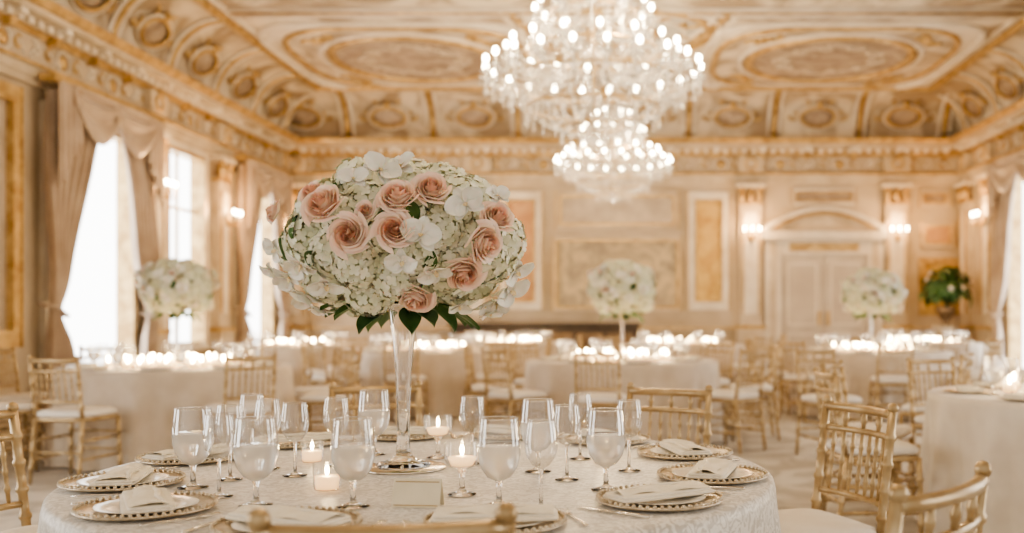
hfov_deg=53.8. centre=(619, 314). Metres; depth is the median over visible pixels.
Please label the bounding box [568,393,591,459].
wine glass
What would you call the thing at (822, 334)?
chair
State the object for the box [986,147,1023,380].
drapes
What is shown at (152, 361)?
votive candles
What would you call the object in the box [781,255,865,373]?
door
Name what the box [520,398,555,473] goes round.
water goblet
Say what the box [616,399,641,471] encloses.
wine glass
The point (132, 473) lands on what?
folded napkin
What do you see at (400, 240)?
flower centerpiece
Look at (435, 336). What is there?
chair
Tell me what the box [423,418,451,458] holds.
candle holder
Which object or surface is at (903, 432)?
chair
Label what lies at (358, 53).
ceiling panel
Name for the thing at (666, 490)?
folded napkin
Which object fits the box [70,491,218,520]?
charger plate
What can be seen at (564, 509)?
fork
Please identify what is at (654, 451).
charger plate
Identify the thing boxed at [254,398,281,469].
wine glass
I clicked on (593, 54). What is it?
crystal chandelier
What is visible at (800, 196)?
wall panel
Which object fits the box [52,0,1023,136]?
trim
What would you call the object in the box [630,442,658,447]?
knife
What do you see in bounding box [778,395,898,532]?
chair
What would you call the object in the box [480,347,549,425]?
chair
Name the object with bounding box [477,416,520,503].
water goblet
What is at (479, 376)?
chair
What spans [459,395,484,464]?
wine glass
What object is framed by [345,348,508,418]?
banquet table
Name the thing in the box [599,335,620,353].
chair
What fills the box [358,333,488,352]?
glassware
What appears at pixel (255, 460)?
water goblet
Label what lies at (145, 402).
banquet table
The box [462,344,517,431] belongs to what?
chair
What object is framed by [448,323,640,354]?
sideboard
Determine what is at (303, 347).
chair
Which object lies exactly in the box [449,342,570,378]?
banquet table
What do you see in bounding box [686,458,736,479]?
folded napkin
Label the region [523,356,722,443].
banquet table
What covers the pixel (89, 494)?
fork
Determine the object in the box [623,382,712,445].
chair
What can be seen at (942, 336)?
chair
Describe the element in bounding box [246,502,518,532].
chair
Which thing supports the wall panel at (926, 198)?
attached to the wall at (777, 199)
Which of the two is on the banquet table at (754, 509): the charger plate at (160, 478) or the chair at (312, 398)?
the charger plate at (160, 478)
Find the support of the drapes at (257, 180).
hanging from the wall at (32, 95)
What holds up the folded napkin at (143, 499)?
on the charger plate at (108, 509)
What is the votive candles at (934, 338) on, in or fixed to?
on the banquet table at (977, 348)
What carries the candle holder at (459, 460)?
on the banquet table at (754, 509)
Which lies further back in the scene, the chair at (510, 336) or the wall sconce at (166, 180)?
the chair at (510, 336)
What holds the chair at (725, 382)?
on the floor
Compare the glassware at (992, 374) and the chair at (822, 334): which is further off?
the chair at (822, 334)
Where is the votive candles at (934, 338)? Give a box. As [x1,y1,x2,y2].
[888,336,959,343]
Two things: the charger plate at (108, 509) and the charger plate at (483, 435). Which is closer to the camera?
the charger plate at (108, 509)
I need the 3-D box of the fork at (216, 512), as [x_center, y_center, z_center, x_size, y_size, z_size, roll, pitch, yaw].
[-0.914,0.424,2.079,0.020,0.007,0.166,0,0,42]
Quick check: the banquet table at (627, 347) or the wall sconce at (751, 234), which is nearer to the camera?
the banquet table at (627, 347)
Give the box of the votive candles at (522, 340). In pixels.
[479,336,540,342]
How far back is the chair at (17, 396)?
8.42 m
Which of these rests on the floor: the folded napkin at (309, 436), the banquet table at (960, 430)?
the banquet table at (960, 430)
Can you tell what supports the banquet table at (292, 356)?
on the floor
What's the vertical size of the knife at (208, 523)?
0.007 m
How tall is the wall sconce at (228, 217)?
0.264 m
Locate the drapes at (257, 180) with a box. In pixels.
[233,154,292,345]
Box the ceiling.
[207,0,1023,85]
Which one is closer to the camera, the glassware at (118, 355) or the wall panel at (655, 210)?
the glassware at (118, 355)
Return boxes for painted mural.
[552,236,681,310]
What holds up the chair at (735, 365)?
on the floor
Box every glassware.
[66,341,282,370]
[240,332,353,346]
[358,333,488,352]
[456,329,562,343]
[536,338,706,363]
[624,330,739,345]
[806,333,946,352]
[874,330,977,344]
[941,355,1023,401]
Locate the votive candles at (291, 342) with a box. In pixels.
[263,338,333,345]
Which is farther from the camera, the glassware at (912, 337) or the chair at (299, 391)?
the glassware at (912, 337)
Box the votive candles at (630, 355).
[571,348,669,361]
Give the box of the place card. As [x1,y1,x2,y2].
[391,478,443,507]
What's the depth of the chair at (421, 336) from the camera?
14.29 m
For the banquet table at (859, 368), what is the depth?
11.16 m
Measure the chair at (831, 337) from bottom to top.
0.902 m
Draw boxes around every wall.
[0,75,260,394]
[292,185,959,348]
[968,180,1023,371]
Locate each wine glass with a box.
[202,413,235,498]
[215,404,244,481]
[239,393,264,441]
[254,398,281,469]
[280,402,308,477]
[323,397,348,466]
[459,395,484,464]
[524,419,557,506]
[553,404,580,481]
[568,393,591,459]
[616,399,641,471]
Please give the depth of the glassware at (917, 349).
11.84 m
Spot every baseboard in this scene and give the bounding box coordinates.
[0,406,43,431]
[310,326,932,330]
[1005,374,1023,382]
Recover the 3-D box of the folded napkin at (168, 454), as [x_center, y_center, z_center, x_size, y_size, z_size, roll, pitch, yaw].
[-1.271,0.401,2.957,0.106,0.023,0.256,0,0,30]
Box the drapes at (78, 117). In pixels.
[38,73,164,428]
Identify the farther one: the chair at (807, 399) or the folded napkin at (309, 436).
the chair at (807, 399)
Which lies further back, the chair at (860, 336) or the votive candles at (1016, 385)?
the chair at (860, 336)
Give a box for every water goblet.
[172,406,213,489]
[233,416,278,506]
[330,416,374,509]
[358,389,389,455]
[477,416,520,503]
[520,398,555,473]
[586,408,625,491]
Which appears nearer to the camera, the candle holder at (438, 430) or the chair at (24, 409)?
the candle holder at (438, 430)
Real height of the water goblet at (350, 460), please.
0.197 m
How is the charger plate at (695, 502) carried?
on the banquet table at (754, 509)
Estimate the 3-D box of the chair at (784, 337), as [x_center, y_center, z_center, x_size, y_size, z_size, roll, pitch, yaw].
[2.175,0.730,14.600,0.509,0.902,0.437,0,0,0]
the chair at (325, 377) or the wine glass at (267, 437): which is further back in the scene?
the chair at (325, 377)
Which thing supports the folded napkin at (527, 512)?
on the charger plate at (538, 526)
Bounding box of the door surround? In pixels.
[761,205,887,380]
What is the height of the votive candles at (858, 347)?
0.096 m
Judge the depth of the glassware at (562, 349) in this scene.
9.31 m
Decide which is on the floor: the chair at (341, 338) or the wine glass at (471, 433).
the chair at (341, 338)
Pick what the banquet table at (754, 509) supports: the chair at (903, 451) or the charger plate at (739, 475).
the charger plate at (739, 475)
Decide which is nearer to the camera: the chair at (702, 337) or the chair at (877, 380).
the chair at (877, 380)
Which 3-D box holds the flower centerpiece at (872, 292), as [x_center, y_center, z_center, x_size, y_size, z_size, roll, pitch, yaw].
[3.023,-0.072,12.003,0.716,1.001,0.885,0,0,2]
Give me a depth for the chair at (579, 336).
14.43 m
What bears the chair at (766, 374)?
on the floor
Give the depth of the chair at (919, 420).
6.76 m
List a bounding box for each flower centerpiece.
[133,258,220,366]
[258,151,534,469]
[587,259,656,359]
[840,267,907,348]
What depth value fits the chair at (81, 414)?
6.97 m
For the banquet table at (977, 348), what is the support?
on the floor
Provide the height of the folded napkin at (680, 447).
0.023 m
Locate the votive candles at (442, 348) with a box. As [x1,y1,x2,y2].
[386,341,463,351]
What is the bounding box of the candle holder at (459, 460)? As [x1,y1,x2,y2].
[444,440,479,496]
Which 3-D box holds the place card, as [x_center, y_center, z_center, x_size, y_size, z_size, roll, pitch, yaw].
[-0.454,0.398,2.246,0.110,0.062,0.040,0,0,6]
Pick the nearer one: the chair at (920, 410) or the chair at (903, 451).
the chair at (903, 451)
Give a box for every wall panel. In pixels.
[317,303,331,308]
[499,192,542,309]
[555,191,678,229]
[687,192,729,309]
[792,188,855,204]
[918,190,950,207]
[918,258,959,315]
[920,222,954,247]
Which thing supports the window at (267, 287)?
in the wall at (32, 95)
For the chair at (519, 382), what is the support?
on the floor
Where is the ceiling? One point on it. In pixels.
(991, 25)
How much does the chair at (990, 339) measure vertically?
0.902 m
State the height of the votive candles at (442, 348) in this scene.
0.096 m
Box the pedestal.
[932,326,958,340]
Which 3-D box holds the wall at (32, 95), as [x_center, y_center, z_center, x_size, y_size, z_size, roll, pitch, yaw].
[-6.180,-1.370,8.000,0.300,5.100,20.000,0,0,0]
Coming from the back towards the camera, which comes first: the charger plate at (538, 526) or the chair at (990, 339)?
the chair at (990, 339)
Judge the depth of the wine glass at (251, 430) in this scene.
2.96 m
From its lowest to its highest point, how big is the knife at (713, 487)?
0.007 m
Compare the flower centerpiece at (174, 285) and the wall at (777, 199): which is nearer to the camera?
the flower centerpiece at (174, 285)
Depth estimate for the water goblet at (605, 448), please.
2.42 m
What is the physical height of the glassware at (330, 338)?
0.198 m
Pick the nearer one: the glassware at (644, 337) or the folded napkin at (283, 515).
the folded napkin at (283, 515)
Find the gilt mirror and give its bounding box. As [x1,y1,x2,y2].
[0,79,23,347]
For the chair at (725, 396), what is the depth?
8.61 m
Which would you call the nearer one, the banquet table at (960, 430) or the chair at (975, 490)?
the chair at (975, 490)
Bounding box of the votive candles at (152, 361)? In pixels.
[104,352,242,368]
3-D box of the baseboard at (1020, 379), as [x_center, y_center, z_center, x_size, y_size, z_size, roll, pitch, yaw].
[6.180,1.055,7.970,0.040,0.250,19.940,0,0,0]
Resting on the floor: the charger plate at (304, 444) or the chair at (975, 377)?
the chair at (975, 377)
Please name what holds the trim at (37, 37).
attached to the wall at (32, 95)
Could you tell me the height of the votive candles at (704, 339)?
0.096 m
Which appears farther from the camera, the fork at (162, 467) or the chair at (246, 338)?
the chair at (246, 338)
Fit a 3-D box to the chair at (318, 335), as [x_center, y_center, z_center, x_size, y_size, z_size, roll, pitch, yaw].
[-4.500,0.730,15.274,0.437,0.902,0.509,0,0,0]
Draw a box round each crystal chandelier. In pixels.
[479,0,706,149]
[553,28,673,204]
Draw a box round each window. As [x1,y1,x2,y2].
[39,100,137,392]
[164,140,210,350]
[232,171,274,345]
[1005,175,1023,376]
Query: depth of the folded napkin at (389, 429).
3.46 m
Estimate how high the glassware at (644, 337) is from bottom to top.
0.198 m
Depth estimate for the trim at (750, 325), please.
17.66 m
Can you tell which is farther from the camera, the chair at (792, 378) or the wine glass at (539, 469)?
the chair at (792, 378)
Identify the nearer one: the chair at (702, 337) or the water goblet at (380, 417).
the water goblet at (380, 417)
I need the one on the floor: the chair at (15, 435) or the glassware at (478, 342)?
the chair at (15, 435)
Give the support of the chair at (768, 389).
on the floor
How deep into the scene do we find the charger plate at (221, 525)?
2.00 m
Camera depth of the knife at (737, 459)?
2.92 m
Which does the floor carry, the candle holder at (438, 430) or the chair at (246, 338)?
the chair at (246, 338)
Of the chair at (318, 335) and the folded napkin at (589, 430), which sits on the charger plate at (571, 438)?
the folded napkin at (589, 430)
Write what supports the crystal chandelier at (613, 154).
hanging from the ceiling
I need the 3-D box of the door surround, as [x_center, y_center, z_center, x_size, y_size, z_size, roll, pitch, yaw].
[3.654,-0.397,17.890,2.298,3.154,0.220,0,0,0]
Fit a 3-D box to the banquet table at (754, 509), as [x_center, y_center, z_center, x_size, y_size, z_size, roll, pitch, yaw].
[-0.516,0.797,2.758,2.037,0.735,2.017,0,0,-17]
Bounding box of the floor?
[0,381,924,532]
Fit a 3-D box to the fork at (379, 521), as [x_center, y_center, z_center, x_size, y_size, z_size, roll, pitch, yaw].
[-0.501,0.424,1.975,0.020,0.007,0.166,0,0,11]
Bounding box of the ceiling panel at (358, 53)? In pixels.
[226,1,1023,91]
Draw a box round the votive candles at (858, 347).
[831,342,911,351]
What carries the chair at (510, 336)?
on the floor
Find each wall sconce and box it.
[159,179,177,200]
[226,209,241,227]
[744,226,760,241]
[891,226,907,241]
[971,211,984,226]
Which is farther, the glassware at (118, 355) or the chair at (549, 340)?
the chair at (549, 340)
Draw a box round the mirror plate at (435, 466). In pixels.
[368,460,446,474]
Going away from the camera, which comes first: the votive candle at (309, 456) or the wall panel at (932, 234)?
the votive candle at (309, 456)
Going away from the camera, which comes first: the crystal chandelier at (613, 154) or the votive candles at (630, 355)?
the votive candles at (630, 355)
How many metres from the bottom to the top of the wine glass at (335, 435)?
0.194 m
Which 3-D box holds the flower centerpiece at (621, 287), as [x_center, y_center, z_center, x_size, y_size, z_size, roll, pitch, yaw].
[0.014,-0.053,9.604,0.664,0.965,0.820,0,0,14]
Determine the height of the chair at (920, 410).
0.902 m
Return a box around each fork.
[71,494,120,497]
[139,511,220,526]
[152,466,176,468]
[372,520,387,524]
[560,508,589,526]
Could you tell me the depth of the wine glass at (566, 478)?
2.60 m
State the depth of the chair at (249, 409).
7.32 m
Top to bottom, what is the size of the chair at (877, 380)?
0.902 m
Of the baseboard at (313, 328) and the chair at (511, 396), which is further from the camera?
the baseboard at (313, 328)
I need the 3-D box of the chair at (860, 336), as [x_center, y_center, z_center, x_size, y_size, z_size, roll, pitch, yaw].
[3.699,0.730,14.299,0.437,0.902,0.509,0,0,45]
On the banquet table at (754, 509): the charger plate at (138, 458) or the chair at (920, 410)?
the charger plate at (138, 458)
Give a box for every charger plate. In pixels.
[57,468,185,491]
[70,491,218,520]
[135,450,233,464]
[209,506,362,532]
[247,436,339,448]
[360,432,443,440]
[422,503,566,532]
[469,430,522,439]
[564,432,650,444]
[596,484,723,511]
[637,443,732,459]
[657,463,768,484]
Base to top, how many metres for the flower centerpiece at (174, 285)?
0.910 m
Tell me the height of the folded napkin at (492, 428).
0.023 m
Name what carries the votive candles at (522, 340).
on the banquet table at (541, 347)
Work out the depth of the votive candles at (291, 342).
13.87 m
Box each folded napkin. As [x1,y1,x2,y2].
[89,463,153,486]
[120,485,175,514]
[142,443,233,460]
[224,504,351,524]
[253,431,334,442]
[364,426,436,433]
[430,504,557,522]
[474,424,521,433]
[575,428,640,440]
[603,480,714,503]
[659,439,711,455]
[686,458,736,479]
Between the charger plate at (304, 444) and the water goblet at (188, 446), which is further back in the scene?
the charger plate at (304, 444)
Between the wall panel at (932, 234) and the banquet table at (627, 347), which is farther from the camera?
the wall panel at (932, 234)
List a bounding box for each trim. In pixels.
[0,0,1023,184]
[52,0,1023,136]
[138,89,995,380]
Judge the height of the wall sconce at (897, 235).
0.264 m
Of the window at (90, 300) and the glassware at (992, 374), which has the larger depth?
the window at (90, 300)
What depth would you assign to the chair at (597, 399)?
8.15 m
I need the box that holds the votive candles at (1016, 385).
[1003,372,1020,391]
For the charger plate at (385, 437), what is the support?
on the banquet table at (754, 509)
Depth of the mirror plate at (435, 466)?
2.72 m
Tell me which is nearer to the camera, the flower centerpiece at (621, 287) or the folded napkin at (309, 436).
the folded napkin at (309, 436)
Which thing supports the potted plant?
on the pedestal
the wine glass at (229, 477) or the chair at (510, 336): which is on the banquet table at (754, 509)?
the wine glass at (229, 477)
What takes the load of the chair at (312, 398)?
on the floor
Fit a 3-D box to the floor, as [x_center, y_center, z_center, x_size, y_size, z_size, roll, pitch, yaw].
[0.085,1.230,8.150,12.830,0.100,20.300,0,0,0]
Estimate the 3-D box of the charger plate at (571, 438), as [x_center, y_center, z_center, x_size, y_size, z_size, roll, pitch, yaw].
[-0.043,0.419,3.381,0.294,0.018,0.294,0,0,0]
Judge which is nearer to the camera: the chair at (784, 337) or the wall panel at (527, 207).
the chair at (784, 337)
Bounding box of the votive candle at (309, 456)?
[300,440,322,462]
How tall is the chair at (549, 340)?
0.902 m
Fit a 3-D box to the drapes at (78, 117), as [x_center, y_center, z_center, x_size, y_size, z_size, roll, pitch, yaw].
[-5.786,-0.647,11.375,0.282,3.625,2.450,0,0,0]
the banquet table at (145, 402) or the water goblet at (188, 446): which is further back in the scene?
the banquet table at (145, 402)
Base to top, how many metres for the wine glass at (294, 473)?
0.194 m
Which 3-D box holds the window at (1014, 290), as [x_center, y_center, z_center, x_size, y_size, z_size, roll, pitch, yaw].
[6.226,-0.725,14.775,0.252,3.310,2.230,0,0,0]
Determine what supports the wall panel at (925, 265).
attached to the wall at (777, 199)
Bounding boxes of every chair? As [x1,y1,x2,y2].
[0,348,47,456]
[0,400,38,470]
[0,402,37,532]
[27,355,122,484]
[79,344,121,363]
[200,353,276,445]
[223,343,262,360]
[245,337,276,360]
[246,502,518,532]
[294,345,353,431]
[296,347,362,435]
[299,338,344,411]
[306,340,360,419]
[316,333,341,342]
[322,336,366,384]
[327,380,423,435]
[382,341,428,420]
[420,334,437,345]
[434,335,462,347]
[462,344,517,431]
[463,340,516,419]
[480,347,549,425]
[484,335,515,373]
[508,341,538,411]
[511,338,552,408]
[573,349,626,433]
[577,334,582,351]
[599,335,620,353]
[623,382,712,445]
[673,336,703,356]
[698,347,766,454]
[705,341,734,411]
[727,344,781,440]
[728,335,772,402]
[745,338,789,414]
[756,334,786,395]
[777,340,815,422]
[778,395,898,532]
[795,348,864,454]
[812,366,923,532]
[820,359,916,510]
[821,333,829,348]
[830,336,858,347]
[859,335,883,347]
[868,341,914,422]
[885,460,991,532]
[899,352,974,469]
[906,356,957,490]
[940,335,969,369]
[946,340,1000,386]
[956,338,1002,373]
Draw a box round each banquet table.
[37,432,780,532]
[43,361,297,471]
[231,344,363,403]
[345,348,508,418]
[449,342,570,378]
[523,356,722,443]
[620,343,746,388]
[790,348,953,420]
[861,342,987,369]
[914,383,1023,532]
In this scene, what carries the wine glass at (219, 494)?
on the banquet table at (754, 509)
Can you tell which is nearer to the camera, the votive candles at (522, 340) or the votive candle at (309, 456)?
the votive candle at (309, 456)
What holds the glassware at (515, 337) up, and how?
on the banquet table at (541, 347)
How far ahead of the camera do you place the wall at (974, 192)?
17.29 m
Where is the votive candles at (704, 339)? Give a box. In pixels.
[647,337,716,344]
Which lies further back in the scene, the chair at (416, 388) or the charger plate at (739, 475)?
the chair at (416, 388)
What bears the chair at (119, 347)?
on the floor
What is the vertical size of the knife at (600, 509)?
0.007 m
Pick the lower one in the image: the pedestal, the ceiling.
the pedestal
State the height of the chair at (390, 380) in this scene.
0.902 m
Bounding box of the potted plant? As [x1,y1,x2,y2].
[918,266,972,325]
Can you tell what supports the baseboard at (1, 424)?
attached to the wall at (32, 95)
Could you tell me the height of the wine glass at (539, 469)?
0.194 m
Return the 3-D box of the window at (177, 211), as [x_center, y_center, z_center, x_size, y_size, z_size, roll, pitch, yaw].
[-6.056,-0.925,13.775,0.252,2.810,1.430,0,0,0]
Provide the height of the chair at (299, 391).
0.902 m
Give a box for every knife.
[180,522,211,532]
[579,507,649,518]
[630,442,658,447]
[679,458,739,463]
[710,486,744,489]
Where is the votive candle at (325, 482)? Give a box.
[313,465,340,490]
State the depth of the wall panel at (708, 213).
17.95 m
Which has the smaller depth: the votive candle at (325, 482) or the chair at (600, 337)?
the votive candle at (325, 482)
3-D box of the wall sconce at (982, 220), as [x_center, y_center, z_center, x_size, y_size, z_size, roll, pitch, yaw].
[5.960,-1.588,16.600,0.180,0.264,0.300,0,0,0]
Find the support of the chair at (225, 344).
on the floor

